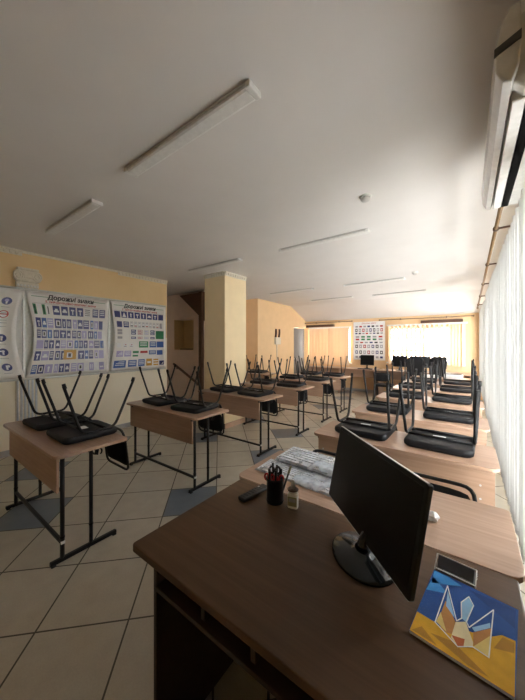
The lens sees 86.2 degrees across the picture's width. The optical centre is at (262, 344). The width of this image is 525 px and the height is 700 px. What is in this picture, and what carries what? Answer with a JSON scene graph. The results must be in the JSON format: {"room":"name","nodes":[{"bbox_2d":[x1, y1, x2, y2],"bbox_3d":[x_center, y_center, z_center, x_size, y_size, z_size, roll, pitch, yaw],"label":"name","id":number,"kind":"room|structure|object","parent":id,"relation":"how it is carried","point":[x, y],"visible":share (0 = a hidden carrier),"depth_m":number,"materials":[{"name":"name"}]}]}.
{"room":"classroom","nodes":[
{"label":"classroom","id":0,"kind":"room"},
{"bbox_2d":[0,252,166,451],"bbox_3d":[-3.545,0.105,3.666,0.250,2.750,5.130,0,0,36],"label":"wall","id":1,"kind":"structure","parent":0,"point":[57,276],"depth_m":4.49,"materials":[{"name":"paint"}]},
{"bbox_2d":[13,267,41,420],"bbox_3d":[-3.208,0.225,3.834,0.085,2.510,0.313,0,0,36],"label":"pilaster","id":2,"kind":"object","parent":1,"relation":"attached to","point":[24,277],"visible":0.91,"depth_m":3.82,"materials":[{"name":"white paint"}]},
{"bbox_2d":[0,422,130,457],"bbox_3d":[-3.439,1.440,3.588,0.012,0.080,5.130,0,0,36],"label":"baseboard","id":3,"kind":"structure","parent":1,"relation":"attached to","point":[3,454],"depth_m":3.71,"materials":[{"name":"brown wood"}]},
{"bbox_2d":[0,285,165,381],"bbox_3d":[-2.979,-0.135,4.137,0.038,1.250,3.560,0,0,36],"label":"poster board","id":4,"kind":"object","parent":1,"relation":"attached to","point":[24,325],"visible":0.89,"depth_m":3.85,"materials":[{"name":"metal"}]},
{"bbox_2d":[0,287,24,379],"bbox_3d":[-3.564,-0.133,3.265,0.038,1.185,1.260,0,0,36],"label":"poster","id":5,"kind":"object","parent":4,"relation":"attached to","point":[10,299],"visible":0.99,"depth_m":3.65,"materials":[{"name":"paper"}]},
{"bbox_2d":[0,297,11,373],"bbox_3d":[-3.587,-0.142,3.247,0.008,1.050,1.075,0,0,36],"label":"print","id":6,"kind":"object","parent":5,"relation":"attached to","point":[5,302],"depth_m":3.63},
{"bbox_2d":[25,290,108,377],"bbox_3d":[-2.867,-0.133,4.217,0.038,1.185,1.090,0,0,36],"label":"poster","id":7,"kind":"object","parent":4,"relation":"attached to","point":[71,332],"visible":1,"depth_m":4.18,"materials":[{"name":"paper"}]},
{"bbox_2d":[110,301,164,371],"bbox_3d":[-2.219,-0.133,5.103,0.038,1.185,1.065,0,0,36],"label":"poster","id":8,"kind":"object","parent":4,"relation":"attached to","point":[139,329],"visible":1,"depth_m":5.07,"materials":[{"name":"paper"}]},
{"bbox_2d":[0,246,167,284],"bbox_3d":[-2.870,-1.235,4.349,0.030,0.070,3.230,0,0,36],"label":"crown molding","id":9,"kind":"structure","parent":1,"relation":"attached to","point":[2,248],"depth_m":4.42,"materials":[{"name":"white paint"}]},
{"bbox_2d":[167,290,204,401],"bbox_3d":[-1.738,0.105,7.065,2.450,2.750,0.350,0,0,36],"label":"wall","id":10,"kind":"structure","parent":0,"point":[182,320],"depth_m":7.14,"materials":[{"name":"paint"}]},
{"bbox_2d":[173,363,197,385],"bbox_3d":[-1.825,0.740,6.845,1.054,0.531,0.107,0,0,36],"label":"stair handrail","id":11,"kind":"object","parent":10,"relation":"attached to","point":[177,366],"visible":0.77,"depth_m":6.83,"materials":[{"name":"brown wood"}]},
{"bbox_2d":[180,292,204,320],"bbox_3d":[-1.645,-0.860,6.693,0.880,0.660,0.140,0,0,36],"label":"soffit","id":12,"kind":"structure","parent":10,"relation":"attached to","point":[192,300],"depth_m":6.57,"materials":[{"name":"brown wood"}]},
{"bbox_2d":[205,275,245,423],"bbox_3d":[-0.692,0.105,5.277,0.510,2.750,0.580,0,0,36],"label":"pillar","id":13,"kind":"structure","parent":0,"point":[225,296],"depth_m":5.07,"materials":[{"name":"beige paint"}]},
{"bbox_2d":[203,271,246,280],"bbox_3d":[-0.689,-1.235,5.256,0.540,0.070,0.610,0,0,36],"label":"crown molding","id":14,"kind":"structure","parent":13,"relation":"attached to","point":[222,273],"depth_m":5.04,"materials":[{"name":"white paint"}]},
{"bbox_2d":[224,417,244,428],"bbox_3d":[-0.691,1.435,5.275,0.525,0.090,0.602,0,0,36],"label":"baseboard","id":15,"kind":"structure","parent":13,"relation":"attached to","point":[242,420],"depth_m":5.08,"materials":[{"name":"brown wood"}]},
{"bbox_2d":[0,0,524,321],"bbox_3d":[-0.351,-1.085,4.749,7.425,0.770,11.050,0,0,36],"label":"ceiling","id":16,"kind":"structure","parent":0,"point":[388,100],"depth_m":1.79,"materials":[{"name":"paint"}]},
{"bbox_2d":[45,198,102,234],"bbox_3d":[-1.925,-1.252,2.821,1.160,0.033,0.096,0,0,36],"label":"ceiling light","id":17,"kind":"object","parent":16,"relation":"in","point":[91,205],"visible":1,"depth_m":2.73,"materials":[{"name":"white plastic"}]},
{"bbox_2d":[124,79,260,177],"bbox_3d":[-0.502,-1.252,1.718,1.160,0.033,0.096,0,0,36],"label":"ceiling light","id":18,"kind":"object","parent":16,"relation":"in","point":[246,93],"visible":1,"depth_m":1.60,"materials":[{"name":"grey plastic"}]},
{"bbox_2d":[188,258,242,272],"bbox_3d":[-0.791,-1.252,4.507,1.160,0.033,0.096,0,0,36],"label":"ceiling light","id":19,"kind":"object","parent":16,"relation":"in","point":[236,260],"visible":1,"depth_m":4.42,"materials":[{"name":"white plastic"}]},
{"bbox_2d":[269,288,313,294],"bbox_3d":[0.654,-1.229,6.584,1.160,0.033,0.096,0,0,36],"label":"recessed light","id":20,"kind":"object","parent":16,"relation":"in","point":[306,289],"visible":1,"depth_m":6.51,"materials":[{"name":"white plastic"}]},
{"bbox_2d":[279,228,369,252],"bbox_3d":[0.711,-1.252,3.445,1.160,0.033,0.096,0,0,36],"label":"ceiling light","id":21,"kind":"object","parent":16,"relation":"in","point":[366,230],"visible":1,"depth_m":3.37,"materials":[{"name":"white plastic"}]},
{"bbox_2d":[311,296,352,301],"bbox_3d":[1.842,-1.204,7.512,1.160,0.033,0.096,0,0,36],"label":"ceiling light","id":22,"kind":"object","parent":16,"relation":"in","point":[348,296],"visible":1,"depth_m":7.48,"materials":[{"name":"white plastic"}]},
{"bbox_2d":[359,193,371,202],"bbox_3d":[0.886,-1.247,2.413,0.100,0.046,0.100,0,0,36],"label":"smoke detector","id":23,"kind":"object","parent":16,"relation":"attached to","point":[364,198],"visible":1,"depth_m":2.38,"materials":[{"name":"white plastic"}]},
{"bbox_2d":[343,277,404,286],"bbox_3d":[2.190,-1.227,5.584,1.160,0.033,0.096,0,0,36],"label":"recessed light","id":24,"kind":"object","parent":16,"relation":"in","point":[401,278],"visible":1,"depth_m":5.52,"materials":[{"name":"white plastic"}]},
{"bbox_2d":[372,289,426,296],"bbox_3d":[3.208,-1.203,6.636,1.160,0.033,0.096,0,0,36],"label":"recessed light","id":25,"kind":"object","parent":16,"relation":"in","point":[425,290],"visible":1,"depth_m":6.58,"materials":[{"name":"white plastic"}]},
{"bbox_2d":[0,390,524,699],"bbox_3d":[-0.386,1.540,4.743,7.375,0.120,11.000,0,0,36],"label":"floor","id":26,"kind":"structure","parent":0,"point":[82,627],"depth_m":1.92,"materials":[{"name":"tile"}]},
{"bbox_2d":[3,420,126,568],"bbox_3d":[-1.707,1.103,2.367,1.300,0.755,0.480,0,0,36],"label":"student desk","id":27,"kind":"object","parent":26,"relation":"on","point":[39,453],"visible":0.84,"depth_m":2.07,"materials":[{"name":"brown wood"}]},
{"bbox_2d":[18,370,102,454],"bbox_3d":[-1.875,0.676,2.622,0.468,0.800,0.530,0,0,34],"label":"chair","id":28,"kind":"object","parent":27,"relation":"on","point":[44,422],"visible":0.58,"depth_m":2.54,"materials":[{"name":"black plastic"}]},
{"bbox_2d":[41,374,134,469],"bbox_3d":[-1.416,0.676,2.298,0.468,0.800,0.530,0,0,37],"label":"chair","id":29,"kind":"object","parent":27,"relation":"on","point":[87,429],"visible":0.97,"depth_m":2.26,"materials":[{"name":"black metal"}]},
{"bbox_2d":[127,400,228,493],"bbox_3d":[-1.034,1.103,3.290,1.300,0.755,0.480,0,0,36],"label":"student desk","id":30,"kind":"object","parent":26,"relation":"on","point":[181,426],"visible":0.91,"depth_m":3.04,"materials":[{"name":"brown wood"}]},
{"bbox_2d":[139,364,195,405],"bbox_3d":[-1.195,0.676,3.540,0.468,0.800,0.530,0,0,40],"label":"chair","id":31,"kind":"object","parent":30,"relation":"on","point":[156,400],"visible":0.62,"depth_m":3.45,"materials":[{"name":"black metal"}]},
{"bbox_2d":[166,366,227,434],"bbox_3d":[-0.732,0.676,3.195,0.468,0.800,0.530,0,0,30],"label":"chair","id":32,"kind":"object","parent":30,"relation":"on","point":[191,406],"visible":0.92,"depth_m":3.19,"materials":[{"name":"black metal"}]},
{"bbox_2d":[199,291,203,400],"bbox_3d":[-1.390,0.145,6.364,0.100,2.670,0.070,0,0,36],"label":"post","id":33,"kind":"object","parent":26,"relation":"on","point":[201,293],"visible":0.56,"depth_m":6.33,"materials":[{"name":"brown wood"}]},
{"bbox_2d":[198,388,282,456],"bbox_3d":[-0.366,1.103,4.196,1.300,0.755,0.480,0,0,37],"label":"student desk","id":34,"kind":"object","parent":26,"relation":"on","point":[238,405],"visible":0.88,"depth_m":3.90,"materials":[{"name":"brown wood"}]},
{"bbox_2d":[207,360,250,392],"bbox_3d":[-0.529,0.676,4.447,0.468,0.800,0.530,0,0,40],"label":"chair","id":35,"kind":"object","parent":34,"relation":"on","point":[226,388],"visible":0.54,"depth_m":4.35,"materials":[{"name":"black metal"}]},
{"bbox_2d":[234,362,280,415],"bbox_3d":[-0.070,0.676,4.104,0.468,0.800,0.530,0,0,39],"label":"chair","id":36,"kind":"object","parent":34,"relation":"on","point":[253,392],"visible":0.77,"depth_m":4.09,"materials":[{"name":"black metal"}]},
{"bbox_2d":[246,371,275,381],"bbox_3d":[-0.289,1.103,7.225,1.300,0.755,0.480,0,0,36],"label":"student desk","id":37,"kind":"object","parent":26,"relation":"on","point":[248,378],"visible":0.15,"depth_m":6.92,"materials":[{"name":"brown wood"}]},
{"bbox_2d":[246,355,270,378],"bbox_3d":[-0.091,0.676,7.218,0.468,0.800,0.530,0,0,28],"label":"chair","id":38,"kind":"object","parent":37,"relation":"on","point":[252,370],"visible":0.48,"depth_m":7.12,"materials":[{"name":"black metal"}]},
{"bbox_2d":[241,381,314,435],"bbox_3d":[0.237,1.103,5.025,1.300,0.755,0.480,0,0,36],"label":"student desk","id":39,"kind":"object","parent":26,"relation":"on","point":[290,394],"visible":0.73,"depth_m":4.70,"materials":[{"name":"brown wood"}]},
{"bbox_2d":[247,358,281,384],"bbox_3d":[0.048,0.676,5.295,0.468,0.800,0.530,0,0,30],"label":"chair","id":40,"kind":"object","parent":39,"relation":"on","point":[256,380],"visible":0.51,"depth_m":5.18,"materials":[{"name":"black metal"}]},
{"bbox_2d":[274,359,309,403],"bbox_3d":[0.523,0.676,4.941,0.468,0.800,0.530,0,0,32],"label":"chair","id":41,"kind":"object","parent":39,"relation":"on","point":[295,384],"visible":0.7,"depth_m":4.91,"materials":[{"name":"black metal"}]},
{"bbox_2d":[271,376,335,422],"bbox_3d":[0.813,1.103,5.811,1.300,0.755,0.480,0,0,36],"label":"student desk","id":42,"kind":"object","parent":26,"relation":"on","point":[318,390],"visible":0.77,"depth_m":5.46,"materials":[{"name":"brown wood"}]},
{"bbox_2d":[277,356,307,378],"bbox_3d":[0.655,0.676,6.059,0.468,0.800,0.530,0,0,38],"label":"chair","id":43,"kind":"object","parent":42,"relation":"on","point":[288,376],"visible":0.61,"depth_m":5.96,"materials":[{"name":"black metal"}]},
{"bbox_2d":[301,357,333,395],"bbox_3d":[1.121,0.676,5.711,0.468,0.800,0.530,0,0,42],"label":"chair","id":44,"kind":"object","parent":42,"relation":"on","point":[309,377],"visible":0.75,"depth_m":5.67,"materials":[{"name":"black metal"}]},
{"bbox_2d":[296,373,349,412],"bbox_3d":[1.368,1.103,6.570,1.300,0.755,0.480,0,0,36],"label":"student desk","id":45,"kind":"object","parent":26,"relation":"on","point":[337,385],"visible":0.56,"depth_m":6.17,"materials":[{"name":"brown wood"}]},
{"bbox_2d":[298,355,324,374],"bbox_3d":[1.201,0.676,6.824,0.468,0.800,0.530,0,0,37],"label":"chair","id":46,"kind":"object","parent":45,"relation":"on","point":[316,372],"visible":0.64,"depth_m":6.72,"materials":[{"name":"black metal"}]},
{"bbox_2d":[321,356,346,389],"bbox_3d":[1.660,0.676,6.482,0.468,0.800,0.530,0,0,31],"label":"chair","id":47,"kind":"object","parent":45,"relation":"on","point":[334,374],"visible":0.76,"depth_m":6.42,"materials":[{"name":"black metal"}]},
{"bbox_2d":[312,449,335,455],"bbox_3d":[0.349,1.084,1.561,0.468,0.800,0.530,0,0,36],"label":"chair","id":48,"kind":"object","parent":26,"relation":"on","point":[315,450],"visible":0.02,"depth_m":1.80,"materials":[{"name":"black metal"}]},
{"bbox_2d":[133,479,524,699],"bbox_3d":[0.154,1.101,0.939,1.110,0.757,0.618,0,0,36],"label":"desk","id":49,"kind":"object","parent":26,"relation":"on","point":[255,584],"visible":0.86,"depth_m":0.82,"materials":[{"name":"brown wood"}]},
{"bbox_2d":[156,579,313,699],"bbox_3d":[0.138,0.854,0.880,0.945,0.016,0.443,0,0,36],"label":"shelf","id":50,"kind":"object","parent":49,"relation":"attached to","point":[281,687],"depth_m":0.79,"materials":[{"name":"brown wood"}]},
{"bbox_2d":[238,484,266,502],"bbox_3d":[-0.041,0.713,1.350,0.044,0.020,0.170,0,0,43],"label":"remote control","id":51,"kind":"object","parent":49,"relation":"on","point":[252,493],"visible":0.98,"depth_m":1.33,"materials":[{"name":"black plastic"}]},
{"bbox_2d":[266,474,283,505],"bbox_3d":[0.058,0.667,1.290,0.083,0.112,0.083,0,0,36],"label":"pen cup","id":52,"kind":"object","parent":49,"relation":"on","point":[275,489],"visible":0.81,"depth_m":1.25,"materials":[{"name":"black plastic"}]},
{"bbox_2d":[264,473,274,480],"bbox_3d":[0.033,0.655,1.293,0.057,0.122,0.009,0,0,25],"label":"scissors","id":53,"kind":"object","parent":52,"relation":"in","point":[265,474],"visible":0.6,"depth_m":1.29,"materials":[{"name":"metal"}]},
{"bbox_2d":[268,468,270,479],"bbox_3d":[0.035,0.640,1.276,0.019,0.152,0.010,0,0,-31],"label":"pen","id":54,"kind":"object","parent":52,"relation":"in","point":[269,470],"visible":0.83,"depth_m":1.27,"materials":[{"name":"black plastic"}]},
{"bbox_2d":[269,466,280,474],"bbox_3d":[0.057,0.636,1.285,0.057,0.160,0.009,0,0,8],"label":"pen","id":55,"kind":"object","parent":52,"relation":"in","point":[270,467],"visible":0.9,"depth_m":1.28,"materials":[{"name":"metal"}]},
{"bbox_2d":[272,474,283,481],"bbox_3d":[0.072,0.654,1.272,0.057,0.124,0.009,0,0,-15],"label":"scissors","id":56,"kind":"object","parent":52,"relation":"in","point":[279,477],"visible":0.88,"depth_m":1.27,"materials":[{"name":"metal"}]},
{"bbox_2d":[284,466,291,487],"bbox_3d":[0.106,0.637,1.291,0.060,0.160,0.010,0,0,14],"label":"pencil","id":57,"kind":"object","parent":52,"relation":"in","point":[290,467],"visible":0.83,"depth_m":1.28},
{"bbox_2d":[287,479,298,508],"bbox_3d":[0.135,0.661,1.243,0.050,0.124,0.050,0,0,22],"label":"glue bottle","id":58,"kind":"object","parent":49,"relation":"on","point":[292,490],"visible":1,"depth_m":1.23,"materials":[{"name":"white plastic"}]},
{"bbox_2d":[329,426,432,601],"bbox_3d":[0.334,0.546,0.995,0.195,0.354,0.539,0,0,-9],"label":"desktop monitor","id":59,"kind":"object","parent":49,"relation":"on","point":[387,504],"visible":1,"depth_m":0.89,"materials":[{"name":"black plastic"}]},
{"bbox_2d":[434,553,476,587],"bbox_3d":[0.612,0.707,0.888,0.107,0.032,0.077,0,0,43],"label":"smartphone","id":60,"kind":"object","parent":49,"relation":"on","point":[463,571],"visible":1,"depth_m":0.88,"materials":[{"name":"black plastic"}]},
{"bbox_2d":[409,570,517,699],"bbox_3d":[0.530,0.718,0.727,0.210,0.010,0.266,0,0,43],"label":"booklet","id":61,"kind":"object","parent":49,"relation":"on","point":[474,629],"visible":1,"depth_m":0.70,"materials":[{"name":"multicoloured paper"}]},
{"bbox_2d":[308,365,379,395],"bbox_3d":[2.458,1.101,8.710,2.100,0.757,0.600,0,0,36],"label":"student desk","id":62,"kind":"object","parent":26,"relation":"on","point":[356,372],"visible":0.52,"depth_m":8.49,"materials":[{"name":"brown wood"}]},
{"bbox_2d":[360,355,373,368],"bbox_3d":[3.083,0.523,8.278,0.390,0.400,0.172,0,0,36],"label":"computer monitor","id":63,"kind":"object","parent":62,"relation":"on","point":[366,360],"visible":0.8,"depth_m":8.28,"materials":[{"name":"black plastic"}]},
{"bbox_2d":[239,451,524,583],"bbox_3d":[0.465,1.103,1.389,1.185,0.755,0.460,0,0,36],"label":"student desk","id":64,"kind":"object","parent":26,"relation":"on","point":[480,534],"visible":0.22,"depth_m":1.10,"materials":[{"name":"brown wood"}]},
{"bbox_2d":[257,459,331,495],"bbox_3d":[0.193,0.705,1.517,0.494,0.036,0.154,0,0,39],"label":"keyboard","id":65,"kind":"object","parent":64,"relation":"on","point":[316,482],"visible":0.8,"depth_m":1.48,"materials":[{"name":"white plastic"}]},
{"bbox_2d":[277,446,334,476],"bbox_3d":[0.314,0.665,1.598,0.474,0.036,0.204,0,0,40],"label":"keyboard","id":66,"kind":"object","parent":65,"relation":"on","point":[321,463],"visible":0.73,"depth_m":1.61,"materials":[{"name":"white plastic"}]},
{"bbox_2d":[275,458,331,477],"bbox_3d":[0.300,0.705,1.646,0.484,0.036,0.164,0,0,38],"label":"keyboard","id":67,"kind":"object","parent":64,"relation":"on","point":[276,458],"visible":0.02,"depth_m":1.62,"materials":[{"name":"white plastic"}]},
{"bbox_2d":[428,510,439,522],"bbox_3d":[0.701,0.705,1.156,0.050,0.038,0.048,0,0,-24],"label":"wrap","id":68,"kind":"object","parent":64,"relation":"on","point":[433,516],"visible":0.81,"depth_m":1.14,"materials":[{"name":"white plastic"}]},
{"bbox_2d":[372,371,393,398],"bbox_3d":[3.140,1.084,7.255,0.468,0.800,0.530,0,0,36],"label":"chair","id":69,"kind":"object","parent":26,"relation":"on","point":[379,376],"visible":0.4,"depth_m":7.08,"materials":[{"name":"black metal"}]},
{"bbox_2d":[314,420,499,506],"bbox_3d":[1.021,1.103,2.140,1.185,0.755,0.460,0,0,36],"label":"student desk","id":70,"kind":"object","parent":26,"relation":"on","point":[477,472],"visible":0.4,"depth_m":1.81,"materials":[{"name":"beige wood"}]},
{"bbox_2d":[329,373,403,440],"bbox_3d":[0.889,0.676,2.375,0.468,0.800,0.530,0,0,37],"label":"chair","id":71,"kind":"object","parent":70,"relation":"on","point":[374,430],"visible":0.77,"depth_m":2.29,"materials":[{"name":"black metal"}]},
{"bbox_2d":[398,376,481,457],"bbox_3d":[1.312,0.676,2.065,0.468,0.800,0.530,0,0,39],"label":"chair","id":72,"kind":"object","parent":70,"relation":"on","point":[459,445],"visible":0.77,"depth_m":1.96,"materials":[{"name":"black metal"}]},
{"bbox_2d":[406,356,423,378],"bbox_3d":[3.805,0.884,6.927,0.568,1.189,0.580,0,0,36],"label":"office chair","id":73,"kind":"object","parent":26,"relation":"on","point":[418,361],"visible":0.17,"depth_m":6.71,"materials":[{"name":"black plastic"}]},
{"bbox_2d":[352,404,489,445],"bbox_3d":[1.570,1.103,2.890,1.185,0.755,0.460,0,0,36],"label":"student desk","id":74,"kind":"object","parent":26,"relation":"on","point":[361,412],"visible":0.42,"depth_m":2.66,"materials":[{"name":"beige wood"}]},
{"bbox_2d":[362,367,416,414],"bbox_3d":[1.427,0.676,3.133,0.468,0.800,0.530,0,0,36],"label":"chair","id":75,"kind":"object","parent":74,"relation":"on","point":[376,406],"visible":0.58,"depth_m":3.03,"materials":[{"name":"black metal"}]},
{"bbox_2d":[419,369,478,423],"bbox_3d":[1.865,0.676,2.812,0.468,0.800,0.530,0,0,35],"label":"chair","id":76,"kind":"object","parent":74,"relation":"on","point":[442,414],"visible":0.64,"depth_m":2.72,"materials":[{"name":"black metal"}]},
{"bbox_2d":[377,369,470,394],"bbox_3d":[4.217,1.101,7.422,2.100,0.757,0.600,0,0,36],"label":"student desk","id":77,"kind":"object","parent":26,"relation":"on","point":[396,374],"visible":0.27,"depth_m":7.71,"materials":[{"name":"brown wood"}]},
{"bbox_2d":[392,356,407,370],"bbox_3d":[3.764,0.523,7.718,0.390,0.400,0.172,0,0,36],"label":"computer monitor","id":78,"kind":"object","parent":77,"relation":"on","point":[396,360],"visible":0.79,"depth_m":7.73,"materials":[{"name":"black plastic"}]},
{"bbox_2d":[419,356,429,367],"bbox_3d":[4.182,0.523,7.375,0.390,0.400,0.172,0,0,28],"label":"computer monitor","id":79,"kind":"object","parent":77,"relation":"on","point":[426,358],"visible":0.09,"depth_m":7.33,"materials":[{"name":"black plastic"}]},
{"bbox_2d":[376,392,483,417],"bbox_3d":[2.160,1.103,3.698,1.185,0.755,0.460,0,0,36],"label":"student desk","id":80,"kind":"object","parent":26,"relation":"on","point":[381,397],"visible":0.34,"depth_m":3.48,"materials":[{"name":"beige wood"}]},
{"bbox_2d":[386,362,426,399],"bbox_3d":[2.024,0.676,3.935,0.468,0.800,0.530,0,0,33],"label":"chair","id":81,"kind":"object","parent":80,"relation":"on","point":[393,393],"visible":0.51,"depth_m":3.83,"materials":[{"name":"black metal"}]},
{"bbox_2d":[429,364,475,404],"bbox_3d":[2.455,0.676,3.620,0.468,0.800,0.530,0,0,39],"label":"chair","id":82,"kind":"object","parent":80,"relation":"on","point":[438,397],"visible":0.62,"depth_m":3.52,"materials":[{"name":"black metal"}]},
{"bbox_2d":[393,385,470,396],"bbox_3d":[2.733,1.103,4.480,1.185,0.755,0.460,0,0,36],"label":"student desk","id":83,"kind":"object","parent":26,"relation":"on","point":[396,387],"visible":0.06,"depth_m":4.32,"materials":[{"name":"beige wood"}]},
{"bbox_2d":[400,360,434,389],"bbox_3d":[2.603,0.676,4.714,0.468,0.800,0.530,0,0,35],"label":"chair","id":84,"kind":"object","parent":83,"relation":"on","point":[417,386],"visible":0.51,"depth_m":4.67,"materials":[{"name":"black metal"}]},
{"bbox_2d":[437,361,474,392],"bbox_3d":[3.032,0.676,4.400,0.468,0.800,0.530,0,0,36],"label":"chair","id":85,"kind":"object","parent":83,"relation":"on","point":[448,388],"visible":0.48,"depth_m":4.31,"materials":[{"name":"black metal"}]},
{"bbox_2d":[429,357,444,376],"bbox_3d":[4.215,0.884,6.512,0.580,1.189,0.568,0,0,-19],"label":"office chair","id":86,"kind":"object","parent":26,"relation":"on","point":[432,358],"visible":0.09,"depth_m":6.43,"materials":[{"name":"black plastic"}]},
{"bbox_2d":[405,379,470,387],"bbox_3d":[3.293,1.103,5.248,1.185,0.755,0.460,0,0,36],"label":"student desk","id":87,"kind":"object","parent":26,"relation":"on","point":[438,386],"visible":0.02,"depth_m":5.08,"materials":[{"name":"beige wood"}]},
{"bbox_2d":[410,357,438,382],"bbox_3d":[3.166,0.676,5.479,0.468,0.800,0.530,0,0,34],"label":"chair","id":88,"kind":"object","parent":87,"relation":"on","point":[437,360],"visible":0.27,"depth_m":5.41,"materials":[{"name":"black metal"}]},
{"bbox_2d":[441,358,473,385],"bbox_3d":[3.595,0.676,5.165,0.468,0.800,0.530,0,0,38],"label":"chair","id":89,"kind":"object","parent":87,"relation":"on","point":[446,381],"visible":0.48,"depth_m":5.06,"materials":[{"name":"black metal"}]},
{"bbox_2d":[410,375,470,381],"bbox_3d":[3.856,1.103,6.013,1.185,0.755,0.460,0,0,36],"label":"student desk","id":90,"kind":"object","parent":26,"relation":"on","point":[414,375],"visible":0.06,"depth_m":5.87,"materials":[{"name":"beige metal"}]},
{"bbox_2d":[444,373,462,379],"bbox_3d":[4.023,0.674,5.907,0.314,0.102,0.235,0,0,43],"label":"paper stack","id":91,"kind":"object","parent":90,"relation":"on","point":[448,375],"visible":0.84,"depth_m":5.83,"materials":[{"name":"white paper"}]},
{"bbox_2d":[412,471,476,501],"bbox_3d":[0.733,1.084,1.281,0.468,0.800,0.530,0,0,36],"label":"chair","id":92,"kind":"object","parent":26,"relation":"on","point":[438,488],"visible":0.03,"depth_m":1.40,"materials":[{"name":"black metal"}]},
{"bbox_2d":[246,298,305,377],"bbox_3d":[-0.056,0.105,8.560,1.000,2.750,4.050,0,0,36],"label":"wall","id":93,"kind":"structure","parent":0,"point":[263,317],"depth_m":8.11,"materials":[{"name":"paint"}]},
{"bbox_2d":[274,329,280,368],"bbox_3d":[0.455,0.476,8.347,0.077,1.848,0.269,0,0,36],"label":"meter box","id":94,"kind":"object","parent":93,"relation":"attached to","point":[277,340],"visible":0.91,"depth_m":8.34,"materials":[{"name":"white plastic"}]},
{"bbox_2d":[294,328,303,373],"bbox_3d":[1.227,0.468,9.585,0.100,2.015,0.840,0,0,36],"label":"door","id":95,"kind":"structure","parent":93,"relation":"in","point":[298,332],"depth_m":9.59,"materials":[{"name":"metal"}]},
{"bbox_2d":[304,313,483,402],"bbox_3d":[3.564,0.105,8.575,5.625,2.750,0.250,0,0,36],"label":"wall","id":96,"kind":"structure","parent":0,"point":[472,328],"depth_m":8.22,"materials":[{"name":"paint"}]},
{"bbox_2d":[309,327,327,363],"bbox_3d":[1.902,0.058,9.543,0.719,1.245,0.044,0,0,36],"label":"vertical blinds","id":97,"kind":"object","parent":96,"relation":"attached to","point":[318,337],"visible":0.88,"depth_m":9.53,"materials":[{"name":"beige fabric"}]},
{"bbox_2d":[306,324,334,327],"bbox_3d":[1.954,-0.613,9.529,1.000,0.075,0.108,0,0,36],"label":"pelmet","id":98,"kind":"object","parent":96,"relation":"attached to","point":[328,325],"visible":0.99,"depth_m":9.46,"materials":[{"name":"wood"}]},
{"bbox_2d":[305,320,352,323],"bbox_3d":[2.182,-0.720,9.332,1.660,0.044,0.161,0,0,36],"label":"curtain rod","id":99,"kind":"object","parent":96,"relation":"attached to","point":[351,320],"visible":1,"depth_m":9.24,"materials":[{"name":"wood"}]},
{"bbox_2d":[328,326,350,364],"bbox_3d":[2.482,0.058,9.119,0.765,1.245,0.044,0,0,36],"label":"vertical blinds","id":100,"kind":"object","parent":96,"relation":"attached to","point":[338,337],"visible":0.95,"depth_m":9.12,"materials":[{"name":"beige fabric"}]},
{"bbox_2d":[353,321,384,360],"bbox_3d":[3.266,-0.100,8.629,0.940,1.180,0.007,0,0,36],"label":"chart","id":101,"kind":"object","parent":96,"relation":"attached to","point":[368,337],"visible":0.98,"depth_m":8.62,"materials":[{"name":"white paper"}]},
{"bbox_2d":[345,388,482,401],"bbox_3d":[3.517,1.440,8.447,4.900,0.080,0.012,0,0,36],"label":"baseboard","id":102,"kind":"structure","parent":96,"relation":"attached to","point":[353,389],"depth_m":8.76,"materials":[{"name":"wood"}]},
{"bbox_2d":[391,326,448,363],"bbox_3d":[4.547,0.020,7.908,1.800,1.020,0.134,0,0,36],"label":"window","id":103,"kind":"structure","parent":96,"relation":"in","point":[426,326],"depth_m":7.91,"materials":[{"name":"glass"}]},
{"bbox_2d":[387,323,447,363],"bbox_3d":[4.267,0.007,7.813,1.500,1.145,0.113,0,0,36],"label":"vertical blinds","id":104,"kind":"object","parent":103,"relation":"attached to","point":[424,324],"visible":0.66,"depth_m":7.78,"materials":[{"name":"white fabric"}]},
{"bbox_2d":[379,315,473,320],"bbox_3d":[4.401,-0.710,7.708,2.260,0.044,0.161,0,0,36],"label":"curtain rod","id":105,"kind":"object","parent":96,"relation":"attached to","point":[465,315],"visible":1,"depth_m":7.57,"materials":[{"name":"brown wood"}]},
{"bbox_2d":[421,319,462,322],"bbox_3d":[4.759,-0.613,7.477,0.950,0.075,0.108,0,0,36],"label":"pelmet","id":106,"kind":"object","parent":96,"relation":"attached to","point":[443,320],"visible":1,"depth_m":7.43,"materials":[{"name":"brown wood"}]},
{"bbox_2d":[448,322,467,366],"bbox_3d":[5.042,0.007,7.246,0.420,1.145,0.083,0,0,36],"label":"vertical blinds","id":107,"kind":"object","parent":96,"relation":"attached to","point":[457,330],"visible":1,"depth_m":7.24,"materials":[{"name":"beige fabric"}]},
{"bbox_3d":[2.603,0.105,2.711,0.250,2.750,10.850,0,0,36],"label":"wall","id":108,"kind":"structure","parent":0,"visible":0},
{"bbox_2d":[479,300,484,403],"bbox_3d":[4.641,0.131,5.859,0.126,1.892,2.677,0,0,36],"label":"vertical blinds","id":109,"kind":"object","parent":108,"relation":"attached to","point":[482,310],"visible":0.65,"depth_m":5.43,"materials":[{"name":"white fabric"}]},
{"bbox_2d":[477,207,509,308],"bbox_3d":[3.482,-0.930,4.298,0.205,0.145,6.211,0,0,36],"label":"curtain rod","id":110,"kind":"object","parent":108,"relation":"attached to","point":[496,227],"visible":0.71,"depth_m":2.71,"materials":[{"name":"brown wood"}]},
{"bbox_2d":[481,0,524,209],"bbox_3d":[1.237,-0.992,1.312,0.304,0.267,1.121,0,0,36],"label":"air conditioner","id":111,"kind":"object","parent":108,"relation":"attached to","point":[503,182],"visible":0.98,"depth_m":1.11,"materials":[{"name":"plastic"}]},
{"bbox_2d":[485,188,524,567],"bbox_3d":[2.397,0.159,2.792,0.126,2.017,4.177,0,0,36],"label":"vertical blinds","id":112,"kind":"object","parent":108,"relation":"attached to","point":[505,293],"visible":0.94,"depth_m":1.95,"materials":[{"name":"white fabric"}]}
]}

